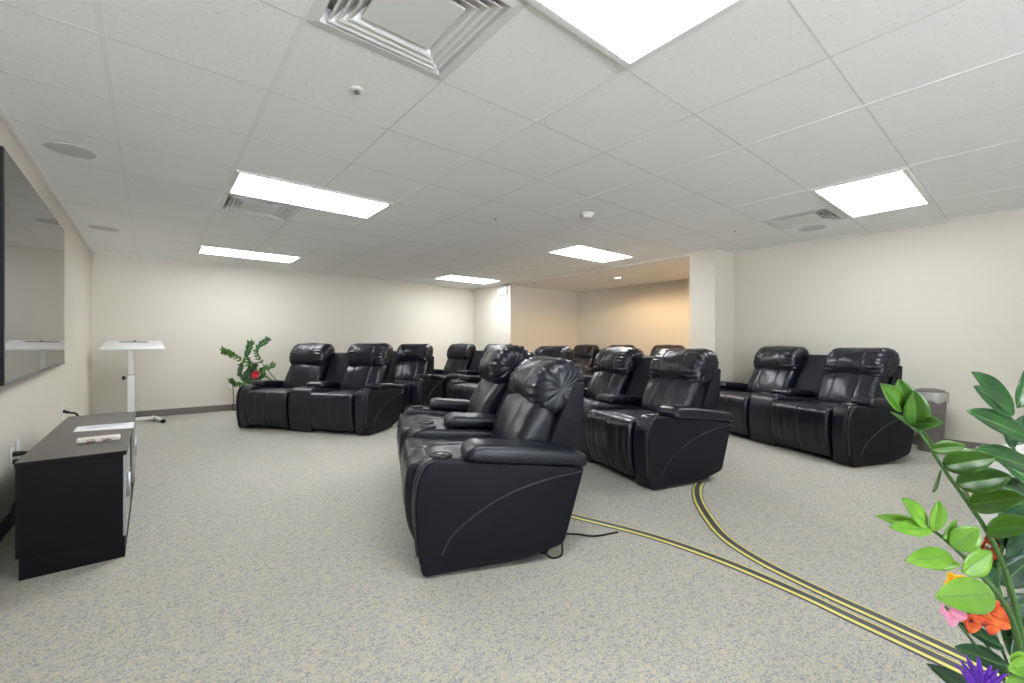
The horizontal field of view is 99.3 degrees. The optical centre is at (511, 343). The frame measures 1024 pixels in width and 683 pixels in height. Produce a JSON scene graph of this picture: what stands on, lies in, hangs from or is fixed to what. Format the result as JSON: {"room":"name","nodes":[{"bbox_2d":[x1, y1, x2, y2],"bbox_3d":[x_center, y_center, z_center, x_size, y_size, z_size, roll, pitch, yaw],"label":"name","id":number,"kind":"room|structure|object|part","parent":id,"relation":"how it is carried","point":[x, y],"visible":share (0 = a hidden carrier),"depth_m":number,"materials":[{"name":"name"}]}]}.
{"room":"home theater room","nodes":[
{"label":"home theater room","id":0,"kind":"room"},
{"bbox_2d":[0,116,91,521],"bbox_3d":[-1.882,-0.095,1.169,0.150,2.310,12.500,0,0,-40],"label":"wall","id":1,"kind":"structure","parent":0,"point":[30,407],"depth_m":3.64,"materials":[{"name":"beige paint"}]},
{"bbox_2d":[0,507,14,540],"bbox_3d":[-1.821,1.010,1.219,0.008,0.100,12.200,0,0,-40],"label":"baseboard","id":2,"kind":"structure","parent":1,"relation":"attached to","point":[11,522],"depth_m":2.44,"materials":[{"name":"grey rubber"}]},
{"bbox_2d":[0,459,18,542],"bbox_3d":[-2.650,0.863,2.280,0.067,0.391,0.696,0,0,-40],"label":"power cord","id":3,"kind":"object","parent":1,"relation":"attached to","point":[14,460],"visible":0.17,"depth_m":2.26,"materials":[{"name":"black rubber"}]},
{"bbox_2d":[9,447,13,469],"bbox_3d":[-2.891,0.660,2.514,0.008,0.120,0.076,0,0,-40],"label":"wall outlet","id":4,"kind":"object","parent":1,"relation":"attached to","point":[11,450],"visible":0.98,"depth_m":2.50,"materials":[{"name":"white plastic"}]},
{"bbox_2d":[15,439,19,458],"bbox_3d":[-2.987,0.640,2.630,0.008,0.120,0.076,0,0,-40],"label":"wall outlet","id":5,"kind":"object","parent":1,"relation":"attached to","point":[17,443],"visible":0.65,"depth_m":2.61,"materials":[{"name":"white plastic"}]},
{"bbox_2d":[12,451,27,456],"bbox_3d":[-2.695,0.841,2.374,0.106,0.436,0.498,0,0,-41],"label":"power cord","id":6,"kind":"object","parent":1,"relation":"attached to","point":[16,453],"visible":0.12,"depth_m":2.52,"materials":[{"name":"black plastic"}]},
{"bbox_2d":[0,146,64,386],"bbox_3d":[-3.127,-0.383,2.877,0.041,1.140,2.160,0,1,-41],"label":"television","id":7,"kind":"object","parent":1,"relation":"attached to","point":[32,331],"visible":1,"depth_m":2.47,"materials":[{"name":"black"}]},
{"bbox_3d":[-4.064,0.630,3.932,0.008,0.120,0.076,0,0,-40],"label":"wall outlet","id":8,"kind":"object","parent":1,"relation":"attached to","visible":0},
{"bbox_2d":[63,410,78,415],"bbox_3d":[-3.797,0.828,3.767,0.642,0.469,0.123,0,0,42],"label":"power cord","id":9,"kind":"object","parent":8,"relation":"attached to","point":[64,411],"visible":0.34,"depth_m":3.94,"materials":[{"name":"black rubber"}]},
{"bbox_2d":[92,253,473,414],"bbox_3d":[-3.283,-0.095,8.024,6.430,2.310,0.150,0,0,-40],"label":"wall","id":10,"kind":"structure","parent":0,"point":[194,309],"depth_m":6.88,"materials":[{"name":"beige paint"}]},
{"bbox_2d":[93,404,235,416],"bbox_3d":[-3.290,1.010,7.915,6.264,0.100,0.008,0,0,-40],"label":"baseboard","id":11,"kind":"structure","parent":10,"relation":"attached to","point":[216,408],"depth_m":6.55,"materials":[{"name":"grey rubber"}]},
{"bbox_2d":[0,0,1023,288],"bbox_3d":[0.807,-1.300,3.393,7.230,0.100,12.600,0,0,-40],"label":"ceiling","id":12,"kind":"structure","parent":0,"point":[532,66],"depth_m":2.52,"materials":[{"name":"tile"}]},
{"bbox_2d":[42,141,96,158],"bbox_3d":[-2.843,-1.247,2.801,0.248,0.006,0.248,0,0,-40],"label":"ceiling speaker","id":13,"kind":"object","parent":12,"relation":"attached to","point":[72,150],"visible":1,"depth_m":2.79,"materials":[{"name":"grey"}]},
{"bbox_2d":[88,225,118,230],"bbox_3d":[-4.401,-1.247,4.692,0.248,0.006,0.248,0,0,-40],"label":"ceiling speaker","id":14,"kind":"object","parent":12,"relation":"attached to","point":[98,227],"visible":1,"depth_m":4.69,"materials":[{"name":"grey"}]},
{"bbox_2d":[196,245,301,262],"bbox_3d":[-3.651,-1.244,6.076,1.191,0.012,0.588,0,0,-40],"label":"recessed light","id":15,"kind":"object","parent":12,"relation":"in","point":[203,249],"visible":1,"depth_m":6.04,"materials":[{"name":"white plastic"}]},
{"bbox_2d":[216,192,301,220],"bbox_3d":[-2.324,-1.284,3.995,0.628,0.092,0.628,0,0,-40],"label":"ceiling vent","id":16,"kind":"object","parent":12,"relation":"in","point":[228,202],"visible":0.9,"depth_m":3.98,"materials":[{"name":"white metal"}]},
{"bbox_3d":[-2.324,-1.244,3.995,0.284,0.008,0.284,0,0,-40],"label":"plate","id":17,"kind":"part","parent":16,"relation":"part of","materials":[{"name":"white metal"}]},
{"bbox_2d":[226,169,393,218],"bbox_3d":[-1.699,-1.244,3.716,1.191,0.012,0.588,0,0,-40],"label":"recessed light","id":18,"kind":"object","parent":12,"relation":"in","point":[243,183],"visible":1,"depth_m":3.64,"materials":[{"name":"white plastic"}]},
{"bbox_2d":[350,86,363,94],"bbox_3d":[-0.761,-1.239,2.135,0.064,0.020,0.064,0,0,-40],"label":"sprinkler","id":19,"kind":"object","parent":12,"relation":"attached to","point":[356,90],"visible":1,"depth_m":2.13,"materials":[{"name":"white metal"}]},
{"bbox_2d":[305,0,525,80],"bbox_3d":[-0.372,-1.284,1.635,0.628,0.092,0.628,0,0,-40],"label":"ceiling vent","id":20,"kind":"object","parent":12,"relation":"in","point":[433,38],"visible":0.98,"depth_m":1.70,"materials":[{"name":"white metal"}]},
{"bbox_3d":[-0.372,-1.244,1.635,0.284,0.008,0.284,0,0,-40],"label":"plate","id":21,"kind":"part","parent":20,"relation":"part of","materials":[{"name":"white metal"}]},
{"bbox_2d":[433,274,501,283],"bbox_3d":[-0.843,-1.244,8.399,1.191,0.012,0.588,0,0,-40],"label":"recessed light","id":22,"kind":"object","parent":12,"relation":"in","point":[450,277],"visible":1,"depth_m":8.38,"materials":[{"name":"white plastic"}]},
{"bbox_2d":[0,0,1023,287],"bbox_3d":[0.807,-1.248,3.393,6.830,0.003,12.200,0,0,-40],"label":"ceiling grid","id":23,"kind":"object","parent":12,"relation":"attached to","point":[97,6],"depth_m":2.56,"materials":[{"name":"white metal"}]},
{"bbox_2d":[580,212,594,218],"bbox_3d":[0.722,-1.227,4.179,0.140,0.044,0.140,0,0,-40],"label":"smoke detector","id":24,"kind":"object","parent":12,"relation":"attached to","point":[585,215],"visible":1,"depth_m":4.14,"materials":[{"name":"white plastic"}]},
{"bbox_2d":[546,244,634,262],"bbox_3d":[1.109,-1.244,6.040,1.191,0.012,0.588,0,0,-40],"label":"recessed light","id":25,"kind":"object","parent":12,"relation":"in","point":[579,251],"visible":1,"depth_m":5.97,"materials":[{"name":"white plastic"}]},
{"bbox_2d":[525,0,747,68],"bbox_3d":[0.253,-1.244,1.357,1.191,0.012,0.588,0,0,-40],"label":"recessed light","id":26,"kind":"object","parent":12,"relation":"in","point":[629,32],"visible":1,"depth_m":1.67,"materials":[{"name":"white plastic"}]},
{"bbox_2d":[758,205,847,229],"bbox_3d":[2.905,-1.284,4.346,0.628,0.092,0.628,0,0,-40],"label":"ceiling vent","id":27,"kind":"object","parent":12,"relation":"in","point":[817,215],"visible":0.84,"depth_m":4.33,"materials":[{"name":"white metal"}]},
{"bbox_3d":[2.905,-1.244,4.346,0.284,0.008,0.284,0,0,-40],"label":"plate","id":28,"kind":"part","parent":27,"relation":"part of","materials":[{"name":"white metal"}]},
{"bbox_2d":[798,225,825,230],"bbox_3d":[3.234,-1.247,4.687,0.248,0.006,0.248,0,0,-40],"label":"ceiling speaker","id":29,"kind":"object","parent":12,"relation":"attached to","point":[813,227],"visible":1,"depth_m":4.69,"materials":[{"name":"grey"}]},
{"bbox_2d":[810,168,932,217],"bbox_3d":[3.061,-1.244,3.680,1.191,0.012,0.588,0,0,-40],"label":"recessed light","id":30,"kind":"object","parent":12,"relation":"in","point":[898,189],"visible":1,"depth_m":3.62,"materials":[{"name":"white plastic"}]},
{"bbox_2d":[0,410,1023,682],"bbox_3d":[1.366,1.110,3.855,8.680,0.100,12.600,0,0,-40],"label":"floor","id":31,"kind":"structure","parent":0,"point":[257,554],"depth_m":1.91,"materials":[{"name":"carpet"}]},
{"bbox_2d":[14,412,136,580],"bbox_3d":[-2.573,0.794,2.674,0.388,0.531,1.612,0,0,-40],"label":"media cabinet","id":32,"kind":"object","parent":31,"relation":"on","point":[73,501],"visible":0.98,"depth_m":2.07,"materials":[{"name":"black wood"}]},
{"bbox_2d":[76,434,120,443],"bbox_3d":[-2.240,0.515,2.360,0.172,0.028,0.051,0,0,-38],"label":"tube","id":33,"kind":"object","parent":32,"relation":"on","point":[82,440],"visible":1,"depth_m":2.34,"materials":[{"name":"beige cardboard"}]},
{"bbox_2d":[73,422,133,431],"bbox_3d":[-2.576,0.528,2.756,0.276,0.001,0.271,0,0,-40],"label":"paper sheet","id":34,"kind":"object","parent":32,"relation":"on","point":[129,424],"visible":1,"depth_m":2.75,"materials":[{"name":"white paper"}]},
{"bbox_3d":[-2.099,0.755,2.370,0.012,0.400,0.522,0,0,-40],"label":"door","id":35,"kind":"part","parent":32,"relation":"part of","materials":[{"name":"grey glass"}]},
{"bbox_3d":[-1.983,0.725,2.253,0.015,0.130,0.024,0,0,-40],"label":"handle","id":36,"kind":"part","parent":32,"relation":"part of","materials":[{"name":"silver metal"}]},
{"bbox_3d":[-2.782,0.755,3.196,0.012,0.400,0.522,0,0,-40],"label":"door","id":37,"kind":"part","parent":32,"relation":"part of","materials":[{"name":"grey glass"}]},
{"bbox_3d":[-2.684,0.725,3.101,0.015,0.130,0.024,0,0,-40],"label":"handle","id":38,"kind":"part","parent":32,"relation":"part of","materials":[{"name":"silver metal"}]},
{"bbox_2d":[99,340,165,422],"bbox_3d":[-5.036,0.504,5.792,0.662,1.106,0.502,0,0,-40],"label":"desk","id":39,"kind":"object","parent":31,"relation":"on","point":[130,345],"visible":0.8,"depth_m":5.79,"materials":[{"name":"white"}]},
{"bbox_2d":[220,336,275,386],"bbox_3d":[-3.901,0.464,6.663,1.057,1.191,0.492,0,0,14],"label":"plant","id":40,"kind":"object","parent":31,"relation":"on","point":[251,373],"visible":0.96,"depth_m":6.62,"materials":[{"name":"green plant"}]},
{"bbox_3d":[-3.786,0.448,6.424,0.134,0.131,0.057,0,0,2],"label":"flower","id":41,"kind":"part","parent":40,"relation":"part of","materials":[{"name":"red plant"}]},
{"bbox_2d":[236,343,404,434],"bbox_3d":[-2.433,0.522,5.633,1.904,1.076,0.992,0,0,15],"label":"loveseat","id":42,"kind":"object","parent":31,"relation":"on","point":[355,390],"visible":0.99,"depth_m":5.38,"materials":[{"name":"black leather"}]},
{"bbox_3d":[-3.334,0.791,5.835,0.043,0.521,0.836,0,0,15],"label":"panel","id":43,"kind":"part","parent":42,"relation":"part of","materials":[{"name":"black leather"}]},
{"bbox_3d":[-3.248,0.789,5.803,0.142,0.518,0.818,0,0,15],"label":"armrest","id":44,"kind":"part","parent":42,"relation":"part of","materials":[{"name":"black leather"}]},
{"bbox_2d":[257,388,292,390],"bbox_3d":[-2.907,0.667,5.646,0.588,0.206,0.573,0,0,15],"label":"seat cushion","id":45,"kind":"object","parent":42,"relation":"on","point":[258,389],"depth_m":5.47,"materials":[{"name":"black leather"}]},
{"bbox_3d":[-2.819,0.437,5.964,0.564,0.426,0.317,0,0,15],"label":"backrest","id":46,"kind":"part","parent":42,"relation":"part of","materials":[{"name":"black leather"}]},
{"bbox_2d":[326,389,357,392],"bbox_3d":[-2.020,0.667,5.401,0.588,0.200,0.571,0,0,15],"label":"seat cushion","id":47,"kind":"object","parent":42,"relation":"on","point":[327,390],"depth_m":5.32,"materials":[{"name":"black leather"}]},
{"bbox_3d":[-1.646,0.790,5.362,0.142,0.519,0.818,0,0,15],"label":"armrest","id":48,"kind":"part","parent":42,"relation":"part of","materials":[{"name":"black leather"}]},
{"bbox_3d":[-1.933,0.441,5.716,0.564,0.430,0.326,0,0,15],"label":"backrest","id":49,"kind":"part","parent":42,"relation":"part of","materials":[{"name":"black leather"}]},
{"bbox_3d":[-1.556,0.791,5.346,0.043,0.521,0.836,0,0,15],"label":"panel","id":50,"kind":"part","parent":42,"relation":"part of","materials":[{"name":"black leather"}]},
{"bbox_2d":[347,344,442,411],"bbox_3d":[-2.160,0.524,7.103,1.904,1.071,0.992,0,0,12],"label":"loveseat","id":51,"kind":"object","parent":31,"relation":"on","point":[414,363],"visible":0.41,"depth_m":7.09,"materials":[{"name":"black leather"}]},
{"bbox_2d":[394,380,412,381],"bbox_3d":[-1.736,0.667,6.893,0.588,0.200,0.571,0,0,12],"label":"seat cushion","id":52,"kind":"object","parent":51,"relation":"on","point":[394,380],"depth_m":6.78,"materials":[{"name":"black leather"}]},
{"bbox_3d":[-1.665,0.441,7.212,0.564,0.430,0.326,0,0,12],"label":"backrest","id":53,"kind":"part","parent":51,"relation":"part of","materials":[{"name":"black leather"}]},
{"bbox_3d":[-1.360,0.790,6.874,0.142,0.519,0.818,0,0,12],"label":"armrest","id":54,"kind":"part","parent":51,"relation":"part of","materials":[{"name":"black leather"}]},
{"bbox_3d":[-1.270,0.791,6.862,0.043,0.521,0.836,0,0,12],"label":"panel","id":55,"kind":"part","parent":51,"relation":"part of","materials":[{"name":"black leather"}]},
{"bbox_2d":[434,343,511,397],"bbox_3d":[-0.806,0.524,7.960,1.904,1.071,0.992,0,0,35],"label":"loveseat","id":56,"kind":"object","parent":31,"relation":"on","point":[463,359],"visible":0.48,"depth_m":8.26,"materials":[{"name":"black leather"}]},
{"bbox_3d":[-1.055,0.437,8.403,0.564,0.426,0.317,0,0,35],"label":"backrest","id":57,"kind":"part","parent":56,"relation":"part of","materials":[{"name":"black leather"}]},
{"bbox_2d":[397,344,585,575],"bbox_3d":[-0.260,0.529,2.972,0.992,1.061,1.904,0,0,-16],"label":"loveseat","id":58,"kind":"object","parent":31,"relation":"on","point":[491,477],"visible":1,"depth_m":2.12,"materials":[{"name":"black leather"}]},
{"bbox_2d":[412,414,444,421],"bbox_3d":[-0.497,0.667,3.382,0.573,0.206,0.588,0,0,-16],"label":"seat cushion","id":59,"kind":"object","parent":58,"relation":"on","point":[415,417],"depth_m":3.38,"materials":[{"name":"black leather"}]},
{"bbox_3d":[-0.542,0.789,3.756,0.818,0.518,0.142,0,0,-16],"label":"armrest","id":60,"kind":"part","parent":58,"relation":"part of","materials":[{"name":"black leather"}]},
{"bbox_3d":[-0.077,0.790,2.160,0.818,0.519,0.142,0,0,-16],"label":"armrest","id":61,"kind":"part","parent":58,"relation":"part of","materials":[{"name":"black leather"}]},
{"bbox_2d":[421,436,492,454],"bbox_3d":[-0.241,0.667,2.499,0.571,0.200,0.588,0,0,-16],"label":"seat cushion","id":62,"kind":"object","parent":58,"relation":"on","point":[429,444],"depth_m":2.50,"materials":[{"name":"black leather"}]},
{"bbox_3d":[-0.180,0.437,3.474,0.317,0.426,0.564,0,0,-16],"label":"backrest","id":63,"kind":"part","parent":58,"relation":"part of","materials":[{"name":"black leather"}]},
{"bbox_3d":[-0.045,0.791,2.075,0.836,0.521,0.043,0,0,-16],"label":"panel","id":64,"kind":"part","parent":58,"relation":"part of","materials":[{"name":"black leather"}]},
{"bbox_3d":[0.073,0.441,2.590,0.326,0.430,0.564,0,0,-16],"label":"backrest","id":65,"kind":"part","parent":58,"relation":"part of","materials":[{"name":"black leather"}]},
{"bbox_2d":[545,543,562,558],"bbox_3d":[0.215,1.032,2.172,0.104,0.058,0.062,0,0,-13],"label":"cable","id":66,"kind":"object","parent":58,"relation":"hanging from","point":[546,551],"visible":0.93,"depth_m":2.16,"materials":[{"name":"black rubber"}]},
{"bbox_2d":[446,346,575,399],"bbox_3d":[-0.007,0.539,5.982,0.992,1.041,1.904,0,0,-42],"label":"loveseat","id":67,"kind":"object","parent":31,"relation":"on","point":[463,387],"visible":0.1,"depth_m":5.96,"materials":[{"name":"black leather"}]},
{"bbox_3d":[-0.652,0.791,6.642,0.836,0.521,0.043,0,0,-42],"label":"panel","id":68,"kind":"part","parent":67,"relation":"part of","materials":[{"name":"black leather"}]},
{"bbox_3d":[-0.598,0.789,6.569,0.818,0.518,0.142,0,0,-42],"label":"armrest","id":69,"kind":"part","parent":67,"relation":"part of","materials":[{"name":"black leather"}]},
{"bbox_2d":[463,383,477,385],"bbox_3d":[-0.398,0.667,6.251,0.573,0.206,0.588,0,0,-42],"label":"seat cushion","id":70,"kind":"object","parent":67,"relation":"on","point":[465,384],"depth_m":6.14,"materials":[{"name":"black leather"}]},
{"bbox_2d":[566,531,617,536],"bbox_3d":[0.421,1.054,2.406,0.353,0.010,0.050,0,0,-4],"label":"cable","id":71,"kind":"object","parent":31,"relation":"on","point":[616,531],"visible":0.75,"depth_m":2.40,"materials":[{"name":"black rubber"}]},
{"bbox_2d":[573,344,635,387],"bbox_3d":[1.622,0.534,8.818,0.992,1.051,1.904,0,0,-40],"label":"loveseat","id":72,"kind":"object","parent":31,"relation":"on","point":[585,354],"visible":0.24,"depth_m":9.12,"materials":[{"name":"black leather"}]},
{"bbox_3d":[1.496,0.437,9.310,0.317,0.426,0.564,0,0,-40],"label":"backrest","id":73,"kind":"part","parent":72,"relation":"part of","materials":[{"name":"black leather"}]},
{"bbox_2d":[579,347,733,489],"bbox_3d":[1.023,0.544,4.145,0.992,1.031,1.904,0,0,-23],"label":"loveseat","id":74,"kind":"object","parent":31,"relation":"on","point":[657,420],"visible":0.85,"depth_m":3.55,"materials":[{"name":"black leather"}]},
{"bbox_3d":[1.042,0.437,4.653,0.317,0.426,0.564,0,0,-23],"label":"backrest","id":75,"kind":"part","parent":74,"relation":"part of","materials":[{"name":"black leather"}]},
{"bbox_2d":[601,409,657,418],"bbox_3d":[1.099,0.667,3.677,0.571,0.200,0.588,0,0,-23],"label":"seat cushion","id":76,"kind":"object","parent":74,"relation":"on","point":[624,413],"depth_m":3.66,"materials":[{"name":"black leather"}]},
{"bbox_3d":[1.302,0.790,3.361,0.818,0.519,0.142,0,0,-23],"label":"armrest","id":77,"kind":"part","parent":74,"relation":"part of","materials":[{"name":"black leather"}]},
{"bbox_3d":[1.400,0.441,3.806,0.326,0.430,0.564,0,0,-23],"label":"backrest","id":78,"kind":"part","parent":74,"relation":"part of","materials":[{"name":"black leather"}]},
{"bbox_3d":[1.344,0.791,3.280,0.836,0.521,0.043,0,0,-23],"label":"panel","id":79,"kind":"part","parent":74,"relation":"part of","materials":[{"name":"black leather"}]},
{"bbox_2d":[650,344,684,355],"bbox_3d":[2.859,0.534,7.323,0.992,1.051,1.904,0,0,-40],"label":"loveseat","id":80,"kind":"object","parent":31,"relation":"on","point":[656,348],"visible":0.02,"depth_m":7.89,"materials":[{"name":"black leather"}]},
{"bbox_2d":[571,513,1000,682],"bbox_3d":[0.969,1.056,2.062,0.247,0.008,1.966,0,0,-40],"label":"cord cover","id":81,"kind":"object","parent":31,"relation":"on","point":[888,635],"visible":0.8,"depth_m":1.81,"materials":[{"name":"yellow plastic"}]},
{"bbox_2d":[719,346,914,466],"bbox_3d":[3.050,0.539,4.723,0.992,1.041,1.904,0,0,-16],"label":"loveseat","id":82,"kind":"object","parent":31,"relation":"on","point":[834,405],"visible":0.88,"depth_m":4.23,"materials":[{"name":"black leather"}]},
{"bbox_3d":[2.770,0.789,5.506,0.818,0.518,0.142,0,0,-16],"label":"armrest","id":83,"kind":"part","parent":82,"relation":"part of","materials":[{"name":"black leather"}]},
{"bbox_2d":[720,391,756,395],"bbox_3d":[2.814,0.667,5.133,0.573,0.206,0.588,0,0,-16],"label":"seat cushion","id":84,"kind":"object","parent":82,"relation":"on","point":[742,393],"depth_m":5.12,"materials":[{"name":"black leather"}]},
{"bbox_3d":[3.131,0.437,5.224,0.317,0.426,0.564,0,0,-16],"label":"backrest","id":85,"kind":"part","parent":82,"relation":"part of","materials":[{"name":"black leather"}]},
{"bbox_2d":[787,401,837,407],"bbox_3d":[3.069,0.667,4.249,0.571,0.200,0.588,0,0,-16],"label":"seat cushion","id":86,"kind":"object","parent":82,"relation":"on","point":[825,404],"depth_m":4.19,"materials":[{"name":"black leather"}]},
{"bbox_3d":[3.231,0.790,3.910,0.818,0.519,0.142,0,0,-16],"label":"armrest","id":87,"kind":"part","parent":82,"relation":"part of","materials":[{"name":"black leather"}]},
{"bbox_3d":[3.383,0.441,4.340,0.326,0.430,0.564,0,0,-16],"label":"backrest","id":88,"kind":"part","parent":82,"relation":"part of","materials":[{"name":"black leather"}]},
{"bbox_3d":[3.264,0.791,3.825,0.836,0.521,0.043,0,0,-16],"label":"panel","id":89,"kind":"part","parent":82,"relation":"part of","materials":[{"name":"black leather"}]},
{"bbox_2d":[691,482,1009,678],"bbox_3d":[1.343,1.056,2.309,0.421,0.008,2.036,0,0,-5],"label":"cord cover","id":90,"kind":"object","parent":31,"relation":"on","point":[697,488],"visible":0.94,"depth_m":1.86,"materials":[{"name":"yellow"}]},
{"bbox_2d":[915,388,949,451],"bbox_3d":[4.150,0.748,4.316,0.267,0.620,0.269,0,0,-40],"label":"trash bin","id":91,"kind":"object","parent":31,"relation":"on","point":[937,399],"visible":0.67,"depth_m":4.22,"materials":[{"name":"grey plastic"}]},
{"bbox_3d":[4.151,0.459,4.317,0.229,0.043,0.229,0,0,-40],"label":"lid","id":92,"kind":"part","parent":91,"relation":"part of","materials":[{"name":"grey rubber"}]},
{"bbox_2d":[876,371,1023,682],"bbox_3d":[0.957,0.549,0.899,0.683,1.020,0.280,0,0,-14],"label":"plant","id":93,"kind":"object","parent":31,"relation":"on","point":[977,603],"visible":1,"depth_m":0.86,"materials":[{"name":"green plant"}]},
{"bbox_3d":[0.914,0.553,0.908,0.057,0.060,0.026,0,0,-11],"label":"flower","id":94,"kind":"part","parent":93,"relation":"part of","materials":[{"name":"pink plant"}]},
{"bbox_3d":[0.956,0.520,0.940,0.058,0.053,0.025,0,0,-1],"label":"flower","id":95,"kind":"part","parent":93,"relation":"part of","materials":[{"name":"orange plant"}]},
{"bbox_3d":[0.993,0.575,0.946,0.092,0.090,0.032,0,0,-8],"label":"flower","id":96,"kind":"part","parent":93,"relation":"part of","materials":[{"name":"orange plant"}]},
{"bbox_3d":[0.885,0.631,0.806,0.090,0.050,0.090,0,0,-40],"label":"flower","id":97,"kind":"part","parent":93,"relation":"part of","materials":[{"name":"purple plant"}]},
{"bbox_3d":[1.121,0.478,1.021,0.053,0.052,0.021,0,0,-3],"label":"flower","id":98,"kind":"part","parent":93,"relation":"part of","materials":[{"name":"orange plant"}]},
{"bbox_3d":[1.060,0.602,0.967,0.090,0.072,0.030,0,0,-3],"label":"flower","id":99,"kind":"part","parent":93,"relation":"part of","materials":[{"name":"orange plant"}]},
{"bbox_2d":[976,444,1023,526],"bbox_3d":[2.985,0.825,2.449,0.480,0.469,0.322,0,0,-14],"label":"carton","id":100,"kind":"object","parent":31,"relation":"on","point":[986,518],"visible":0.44,"depth_m":2.47,"materials":[{"name":"white"}]},
{"bbox_2d":[474,283,575,351],"bbox_3d":[0.318,-0.095,10.049,2.000,2.310,1.320,0,0,-40],"label":"wall","id":101,"kind":"structure","parent":0,"point":[531,318],"depth_m":9.44,"materials":[{"name":"beige paint"}]},
{"bbox_2d":[498,286,507,295],"bbox_3d":[-0.207,-1.107,9.070,0.054,0.185,0.300,0,0,-40],"label":"exit sign","id":102,"kind":"object","parent":101,"relation":"attached to","point":[502,290],"visible":1,"depth_m":9.04,"materials":[{"name":"white plastic"}]},
{"bbox_3d":[-0.213,-1.100,9.065,0.002,0.120,0.240,0,0,-40],"label":"plate","id":103,"kind":"part","parent":102,"relation":"part of","materials":[{"name":"white plastic"}]},
{"bbox_2d":[504,253,688,291],"bbox_3d":[2.122,-1.278,8.024,2.200,0.145,4.500,0,0,-40],"label":"ceiling","id":104,"kind":"structure","parent":0,"point":[673,267],"depth_m":7.77,"materials":[{"name":"white paint"}]},
{"bbox_2d":[576,279,688,355],"bbox_3d":[2.889,-0.072,8.626,0.150,2.265,4.450,0,0,-40],"label":"wall","id":105,"kind":"structure","parent":0,"point":[644,316],"depth_m":8.92,"materials":[{"name":"beige paint"}]},
{"bbox_2d":[689,248,733,381],"bbox_3d":[2.803,-0.095,6.024,0.700,2.310,0.350,0,0,-40],"label":"wall pillar","id":106,"kind":"structure","parent":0,"point":[711,271],"depth_m":5.82,"materials":[{"name":"beige paint"}]},
{"bbox_2d":[734,209,1023,444],"bbox_3d":[5.256,-0.095,3.491,0.150,2.310,6.680,0,0,-40],"label":"wall","id":107,"kind":"structure","parent":0,"point":[947,297],"depth_m":4.59,"materials":[{"name":"beige paint"}]},
{"bbox_2d":[0,104,1023,288],"bbox_3d":[0.807,-1.241,3.393,6.830,0.018,12.200,0,0,-40],"label":"trim","id":108,"kind":"structure","parent":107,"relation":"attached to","point":[3,114],"depth_m":4.03,"materials":[{"name":"white metal"}]},
{"bbox_2d":[912,435,986,448],"bbox_3d":[5.197,1.010,3.438,0.008,0.100,6.672,0,0,-40],"label":"baseboard","id":109,"kind":"structure","parent":107,"relation":"attached to","point":[972,445],"depth_m":4.29,"materials":[{"name":"grey rubber"}]}
]}

